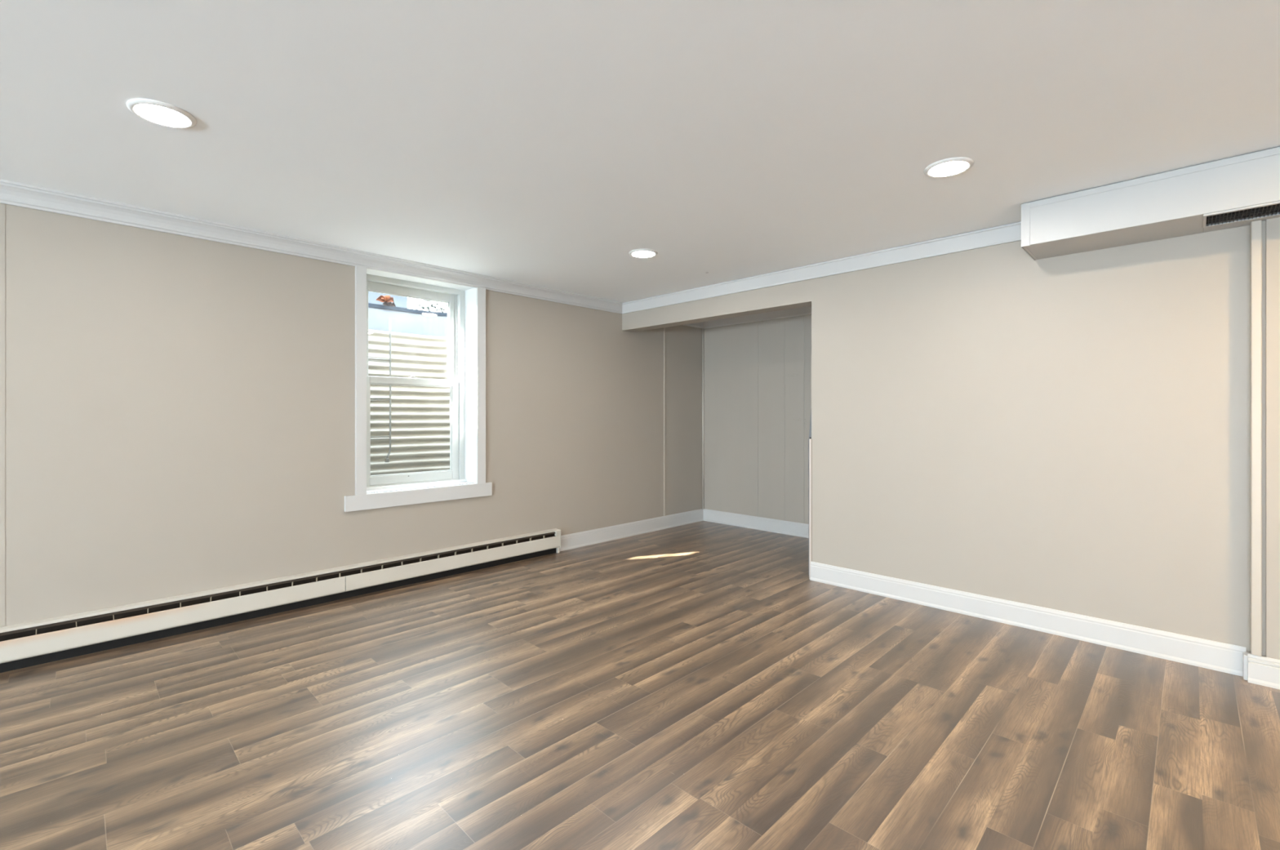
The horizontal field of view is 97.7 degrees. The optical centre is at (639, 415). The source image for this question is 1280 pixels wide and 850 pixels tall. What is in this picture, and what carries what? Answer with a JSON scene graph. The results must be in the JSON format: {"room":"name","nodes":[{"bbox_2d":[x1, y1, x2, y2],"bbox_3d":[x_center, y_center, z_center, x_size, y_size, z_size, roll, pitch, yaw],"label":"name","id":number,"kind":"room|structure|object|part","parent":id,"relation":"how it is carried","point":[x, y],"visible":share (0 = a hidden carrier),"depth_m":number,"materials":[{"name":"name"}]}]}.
{"room":"finished basement","nodes":[
{"label":"finished basement","id":0,"kind":"room"},
{"bbox_2d":[0,204,702,626],"bbox_3d":[-3.505,0.075,2.088,0.280,2.250,11.976,0,0,45],"label":"wall","id":1,"kind":"structure","parent":0,"point":[180,410],"depth_m":3.14,"materials":[{"name":"beige paint"}]},
{"bbox_2d":[0,203,4,626],"bbox_3d":[-2.899,-0.003,2.503,0.002,1.906,0.078,0,0,45],"label":"trim","id":2,"kind":"structure","parent":1,"relation":"attached to","point":[2,205],"depth_m":2.52,"materials":[{"name":"beige paint"}]},
{"bbox_2d":[0,528,560,672],"bbox_3d":[-2.135,1.052,3.233,0.066,0.197,4.130,0,0,45],"label":"baseboard heater","id":3,"kind":"object","parent":1,"relation":"attached to","point":[27,644],"visible":1,"depth_m":3.11,"materials":[{"name":"metal"}]},
{"bbox_3d":[-2.704,1.053,2.619,0.012,0.100,2.456,0,0,45],"label":"panel","id":4,"kind":"part","parent":3,"relation":"part of","materials":[{"name":"metal"}]},
{"bbox_3d":[-1.255,1.053,4.090,0.012,0.100,1.666,0,0,45],"label":"panel","id":5,"kind":"part","parent":3,"relation":"part of","materials":[{"name":"metal"}]},
{"bbox_2d":[0,178,622,313],"bbox_3d":[-3.835,-1.003,1.518,0.052,0.094,10.500,0,0,45],"label":"trim","id":6,"kind":"structure","parent":1,"relation":"attached to","point":[14,193],"depth_m":3.19,"materials":[{"name":"white paint"}]},
{"bbox_2d":[368,302,449,475],"bbox_3d":[-1.939,-0.054,4.353,0.657,1.708,1.644,0,0,45],"label":"window well","id":7,"kind":"object","parent":1,"relation":"attached to","point":[420,415],"visible":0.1,"depth_m":4.76,"materials":[{"name":"metal"}]},
{"bbox_2d":[368,318,391,462],"bbox_3d":[-2.156,-0.204,4.374,0.047,1.158,0.429,0,0,45],"label":"ladder","id":8,"kind":"object","parent":7,"relation":"hanging from","point":[386,460],"visible":0.48,"depth_m":4.52,"materials":[{"name":"metal"}]},
{"bbox_3d":[-2.023,-0.214,4.512,0.028,1.137,0.056,0,0,18],"label":"rail","id":9,"kind":"part","parent":8,"relation":"part of","materials":[{"name":"metal"}]},
{"bbox_2d":[375,295,394,302],"bbox_3d":[-2.084,-0.954,4.579,0.068,0.062,0.135,0,0,45],"label":"dry leaf","id":10,"kind":"object","parent":7,"relation":"on","point":[382,299],"visible":1,"depth_m":4.57,"materials":[{"name":"orange plant"}]},
{"bbox_2d":[382,300,395,306],"bbox_3d":[-2.058,-0.915,4.588,0.102,0.049,0.041,0,0,-24],"label":"dry leaf","id":11,"kind":"object","parent":10,"relation":"hanging from","point":[388,304],"visible":1,"depth_m":4.59,"materials":[{"name":"plant"}]},
{"bbox_2d":[344,265,492,511],"bbox_3d":[-1.601,-0.183,4.005,0.303,1.585,1.039,0,0,45],"label":"window","id":12,"kind":"structure","parent":1,"relation":"in","point":[465,477],"depth_m":4.17,"materials":[{"name":"white paint"}]},
{"bbox_3d":[-1.799,-0.225,3.606,0.020,1.470,0.065,0,0,45],"label":"casing","id":13,"kind":"part","parent":12,"relation":"part of","materials":[{"name":"white paint"}]},
{"bbox_3d":[-1.682,-0.576,4.090,0.032,0.708,0.707,0,0,45],"label":"sash","id":14,"kind":"part","parent":12,"relation":"part of","materials":[{"name":"plastic"}]},
{"bbox_3d":[-1.653,0.106,4.061,0.034,0.753,0.707,0,0,45],"label":"sash","id":15,"kind":"part","parent":12,"relation":"part of","materials":[{"name":"plastic"}]},
{"bbox_3d":[-1.665,-0.226,4.073,0.095,1.477,0.797,0,0,45],"label":"frame","id":16,"kind":"part","parent":12,"relation":"part of","materials":[{"name":"plastic"}]},
{"bbox_3d":[-1.605,0.508,4.014,0.284,0.034,0.797,0,0,45],"label":"sill","id":17,"kind":"part","parent":12,"relation":"part of","materials":[{"name":"white paint"}]},
{"bbox_3d":[-1.198,-0.225,4.216,0.020,1.470,0.070,0,0,45],"label":"casing","id":18,"kind":"part","parent":12,"relation":"part of","materials":[{"name":"white paint"}]},
{"bbox_2d":[559,508,703,551],"bbox_3d":[-0.001,1.086,5.432,0.018,0.127,1.994,0,0,45],"label":"baseboard","id":19,"kind":"structure","parent":1,"relation":"attached to","point":[577,540],"depth_m":5.30,"materials":[{"name":"white paint"}]},
{"bbox_2d":[663,327,665,515],"bbox_3d":[0.251,0.036,5.695,0.007,1.973,0.020,0,0,45],"label":"batten","id":20,"kind":"object","parent":1,"relation":"attached to","point":[664,327],"visible":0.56,"depth_m":5.69,"materials":[{"name":"paint"}]},
{"bbox_2d":[684,321,703,328],"bbox_3d":[0.333,-1.000,5.747,0.052,0.094,1.076,0,0,45],"label":"trim","id":21,"kind":"structure","parent":1,"relation":"attached to","point":[700,325],"depth_m":6.05,"materials":[{"name":"white paint"}]},
{"bbox_2d":[0,520,1279,849],"bbox_3d":[-1.215,1.150,-0.204,6.300,0.001,11.826,0,0,45],"label":"floor","id":22,"kind":"structure","parent":0,"point":[692,686],"depth_m":2.06,"materials":[{"name":"brown laminate"}]},
{"bbox_2d":[0,0,1279,302],"bbox_3d":[-1.269,-1.100,-0.116,6.600,0.100,11.976,0,0,45],"label":"ceiling","id":23,"kind":"structure","parent":0,"point":[541,143],"depth_m":1.97,"materials":[{"name":"paint"}]},
{"bbox_2d":[126,98,196,128],"bbox_3d":[-1.659,-1.044,1.946,0.187,0.010,0.187,-1,0,45],"label":"recessed light","id":24,"kind":"object","parent":23,"relation":"in","point":[156,112],"visible":1,"depth_m":1.93,"materials":[{"name":"plastic"}]},
{"bbox_2d":[134,104,190,126],"bbox_3d":[-1.659,-1.044,1.946,0.146,0.005,0.146,0,0,45],"label":"diffuser","id":25,"kind":"object","parent":24,"relation":"attached to","point":[159,114],"depth_m":1.94,"materials":[{"name":"white plastic"}]},
{"bbox_2d":[629,248,657,257],"bbox_3d":[0.022,-1.045,3.620,0.187,0.010,0.187,0,0,45],"label":"recessed light","id":26,"kind":"object","parent":23,"relation":"in","point":[638,253],"visible":1,"depth_m":3.60,"materials":[{"name":"plastic"}]},
{"bbox_2d":[631,251,654,257],"bbox_3d":[0.022,-1.045,3.620,0.146,0.005,0.146,0,0,45],"label":"diffuser","id":27,"kind":"object","parent":26,"relation":"attached to","point":[635,254],"depth_m":3.62,"materials":[{"name":"white plastic"}]},
{"bbox_2d":[923,156,973,177],"bbox_3d":[1.305,-1.045,2.368,0.187,0.010,0.187,0,0,45],"label":"recessed light","id":28,"kind":"object","parent":23,"relation":"in","point":[951,166],"visible":1,"depth_m":2.35,"materials":[{"name":"plastic"}]},
{"bbox_2d":[928,161,968,176],"bbox_3d":[1.305,-1.045,2.368,0.146,0.005,0.146,0,0,45],"label":"diffuser","id":29,"kind":"object","parent":28,"relation":"attached to","point":[940,168],"depth_m":2.36,"materials":[{"name":"white plastic"}]},
{"bbox_2d":[1021,146,1279,260],"bbox_3d":[3.067,-0.938,1.847,2.979,0.218,0.342,0,0,45],"label":"ceiling soffit","id":30,"kind":"object","parent":23,"relation":"attached to","point":[1238,191],"visible":1,"depth_m":2.46,"materials":[{"name":"paint"}]},
{"bbox_2d":[1202,200,1279,227],"bbox_3d":[3.257,-0.839,1.586,2.342,0.020,0.222,0,0,45],"label":"grille","id":31,"kind":"object","parent":30,"relation":"attached to","point":[1235,211],"depth_m":2.31,"materials":[{"name":"brown metal"}]},
{"bbox_2d":[704,314,811,524],"bbox_3d":[1.618,0.075,5.306,2.500,2.250,0.100,0,0,45],"label":"wall","id":32,"kind":"structure","parent":0,"point":[757,375],"depth_m":5.65,"materials":[{"name":"beige paint"}]},
{"bbox_2d":[702,328,704,508],"bbox_3d":[0.692,0.036,6.136,0.021,1.973,0.021,0,0,45],"label":"trim","id":33,"kind":"structure","parent":32,"relation":"attached to","point":[703,330],"depth_m":6.13,"materials":[{"name":"paint"}]},
{"bbox_2d":[702,508,808,537],"bbox_3d":[1.576,1.086,5.264,2.500,0.127,0.018,0,0,45],"label":"baseboard","id":34,"kind":"structure","parent":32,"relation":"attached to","point":[793,528],"depth_m":5.64,"materials":[{"name":"white paint"}]},
{"bbox_2d":[702,306,811,328],"bbox_3d":[1.569,-0.996,5.257,2.500,0.091,0.040,0,0,45],"label":"trim","id":35,"kind":"structure","parent":32,"relation":"attached to","point":[802,310],"depth_m":5.62,"materials":[{"name":"white paint"}]},
{"bbox_2d":[622,225,1250,652],"bbox_3d":[1.313,0.075,3.920,4.013,2.250,0.150,0,0,45],"label":"wall","id":36,"kind":"structure","parent":0,"point":[1070,433],"depth_m":2.98,"materials":[{"name":"beige paint"}]},
{"bbox_2d":[808,411,812,578],"bbox_3d":[1.228,0.550,3.966,0.030,1.200,0.104,0,0,45],"label":"bead","id":37,"kind":"object","parent":36,"relation":"attached to","point":[810,441],"visible":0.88,"depth_m":3.93,"materials":[{"name":"white wood"}]},
{"bbox_2d":[622,221,1021,314],"bbox_3d":[0.967,-1.002,4.129,3.226,0.091,0.040,0,0,45],"label":"trim","id":38,"kind":"structure","parent":36,"relation":"attached to","point":[1010,233],"depth_m":3.72,"materials":[{"name":"white paint"}]},
{"bbox_2d":[809,561,1246,676],"bbox_3d":[1.933,1.086,3.192,2.071,0.127,0.018,0,0,45],"label":"baseboard","id":39,"kind":"structure","parent":36,"relation":"attached to","point":[1220,656],"depth_m":2.96,"materials":[{"name":"white paint"}]},
{"bbox_2d":[1242,651,1251,679],"bbox_3d":[2.659,1.096,2.447,0.029,0.108,0.060,0,0,45],"label":"trim","id":40,"kind":"structure","parent":36,"relation":"attached to","point":[1244,654],"depth_m":2.43,"materials":[{"name":"white paint"}]},
{"bbox_2d":[1262,217,1279,659],"bbox_3d":[3.500,0.075,1.723,2.187,2.250,0.210,0,0,45],"label":"wall","id":41,"kind":"structure","parent":0,"point":[1270,227],"depth_m":2.38,"materials":[{"name":"beige paint"}]},
{"bbox_2d":[1249,219,1262,656],"bbox_3d":[2.671,0.097,2.427,0.031,1.868,0.072,0,0,45],"label":"trim","id":42,"kind":"structure","parent":41,"relation":"attached to","point":[1255,227],"depth_m":2.40,"materials":[{"name":"paint"}]},
{"bbox_2d":[1247,653,1279,688],"bbox_3d":[3.414,1.091,1.647,2.204,0.119,0.020,0,0,45],"label":"baseboard","id":43,"kind":"structure","parent":41,"relation":"attached to","point":[1261,670],"depth_m":2.38,"materials":[{"name":"white paint"}]},
{"label":"outside","id":44,"kind":"structure","parent":0,"visible":0},
{"bbox_3d":[-18.030,-0.795,15.858,39.700,0.090,70.000,0,0,45],"label":"lawn","id":45,"kind":"structure","parent":44,"visible":0},
{"bbox_2d":[368,291,407,308],"bbox_3d":[-12.607,-3.295,14.024,6.800,4.910,11.800,0,0,45],"label":"sky","id":46,"kind":"structure","parent":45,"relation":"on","point":[399,301],"depth_m":15.54,"materials":[{"name":"blue"}]},
{"bbox_2d":[413,299,447,312],"bbox_3d":[-7.045,-4.149,21.057,4.453,6.618,4.552,0,0,45],"label":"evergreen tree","id":47,"kind":"object","parent":45,"relation":"on","point":[423,307],"visible":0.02,"depth_m":20.66,"materials":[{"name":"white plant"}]}
]}

